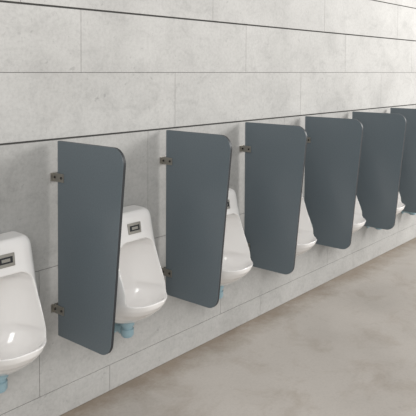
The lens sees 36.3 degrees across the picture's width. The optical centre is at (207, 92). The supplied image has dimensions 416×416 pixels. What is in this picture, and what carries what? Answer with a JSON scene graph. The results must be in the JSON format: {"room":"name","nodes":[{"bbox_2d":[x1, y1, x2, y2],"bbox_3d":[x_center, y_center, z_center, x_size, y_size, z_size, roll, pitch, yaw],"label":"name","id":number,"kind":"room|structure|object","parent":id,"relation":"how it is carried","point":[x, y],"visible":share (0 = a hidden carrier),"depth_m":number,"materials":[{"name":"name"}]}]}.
{"room":"public restroom","nodes":[
{"label":"public restroom","id":0,"kind":"room"},
{"bbox_2d":[0,0,415,415],"bbox_3d":[2.388,-0.216,7.144,0.150,3.600,18.000,2,3,40],"label":"wall","id":1,"kind":"structure","parent":0,"point":[120,74],"depth_m":3.90,"materials":[{"name":"concrete"}]},
{"bbox_2d":[0,231,46,392],"bbox_3d":[-0.919,1.037,2.899,0.344,0.714,0.376,2,3,40],"label":"urinal","id":2,"kind":"object","parent":1,"relation":"attached to","point":[22,323],"visible":1,"depth_m":3.00,"materials":[{"name":"white ceramic"}]},
{"bbox_2d":[50,141,125,354],"bbox_3d":[-0.591,0.757,3.130,0.532,1.012,0.058,2,3,40],"label":"divider","id":3,"kind":"object","parent":1,"relation":"attached to","point":[90,178],"visible":1,"depth_m":3.11,"materials":[{"name":"grey laminate"}]},
{"bbox_2d":[114,205,166,337],"bbox_3d":[-0.403,1.018,3.509,0.344,0.714,0.376,2,3,40],"label":"urinal","id":4,"kind":"object","parent":1,"relation":"attached to","point":[141,289],"visible":0.62,"depth_m":3.60,"materials":[{"name":"white ceramic"}]},
{"bbox_2d":[160,130,231,307],"bbox_3d":[-0.074,0.738,3.740,0.532,1.012,0.058,2,3,40],"label":"divider","id":5,"kind":"object","parent":1,"relation":"attached to","point":[198,165],"visible":0.94,"depth_m":3.73,"materials":[{"name":"grey laminate"}]},
{"bbox_2d":[219,188,252,298],"bbox_3d":[0.114,0.998,4.120,0.344,0.714,0.376,2,3,40],"label":"urinal","id":6,"kind":"object","parent":1,"relation":"attached to","point":[237,262],"visible":0.45,"depth_m":4.21,"materials":[{"name":"white ceramic"}]},
{"bbox_2d":[239,122,306,273],"bbox_3d":[0.442,0.718,4.351,0.532,1.012,0.058,2,3,40],"label":"divider","id":7,"kind":"object","parent":1,"relation":"attached to","point":[275,154],"visible":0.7,"depth_m":4.33,"materials":[{"name":"grey laminate"}]},
{"bbox_2d":[296,192,316,256],"bbox_3d":[0.630,0.978,4.731,0.344,0.714,0.376,2,3,40],"label":"urinal","id":8,"kind":"object","parent":1,"relation":"attached to","point":[306,239],"visible":0.16,"depth_m":4.82,"materials":[{"name":"white ceramic"}]},
{"bbox_2d":[304,116,362,248],"bbox_3d":[0.958,0.699,4.962,0.532,1.012,0.058,2,3,40],"label":"divider","id":9,"kind":"object","parent":1,"relation":"attached to","point":[333,149],"visible":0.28,"depth_m":4.94,"materials":[{"name":"grey laminate"}]},
{"bbox_2d":[352,196,365,232],"bbox_3d":[1.147,0.959,5.341,0.344,0.714,0.376,2,3,40],"label":"urinal","id":10,"kind":"object","parent":1,"relation":"attached to","point":[359,221],"visible":0.12,"depth_m":5.41,"materials":[{"name":"white ceramic"}]},
{"bbox_2d":[352,111,406,229],"bbox_3d":[1.475,0.679,5.572,0.532,1.012,0.058,2,3,40],"label":"divider","id":11,"kind":"object","parent":1,"relation":"attached to","point":[383,138],"visible":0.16,"depth_m":5.54,"materials":[{"name":"grey laminate"}]},
{"bbox_2d":[367,193,404,229],"bbox_3d":[1.663,0.939,5.952,0.344,0.714,0.376,2,3,40],"label":"urinal","id":12,"kind":"object","parent":1,"relation":"attached to","point":[400,206],"visible":0.06,"depth_m":5.98,"materials":[{"name":"white ceramic"}]},
{"bbox_2d":[390,108,415,212],"bbox_3d":[1.991,0.659,6.183,0.532,1.012,0.058,2,3,40],"label":"divider","id":13,"kind":"object","parent":1,"relation":"attached to","point":[407,187],"visible":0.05,"depth_m":6.20,"materials":[{"name":"grey laminate"}]},
{"bbox_2d":[401,211,415,214],"bbox_3d":[2.179,0.919,6.563,0.344,0.714,0.376,2,3,40],"label":"urinal","id":14,"kind":"object","parent":1,"relation":"attached to","point":[402,212],"visible":0.02,"depth_m":6.61,"materials":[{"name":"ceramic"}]},
{"bbox_2d":[60,238,415,415],"bbox_3d":[5.051,1.729,4.955,7.150,0.100,18.000,2,3,40],"label":"floor","id":15,"kind":"structure","parent":0,"point":[346,345],"depth_m":3.96,"materials":[{"name":"concrete"}]}
]}

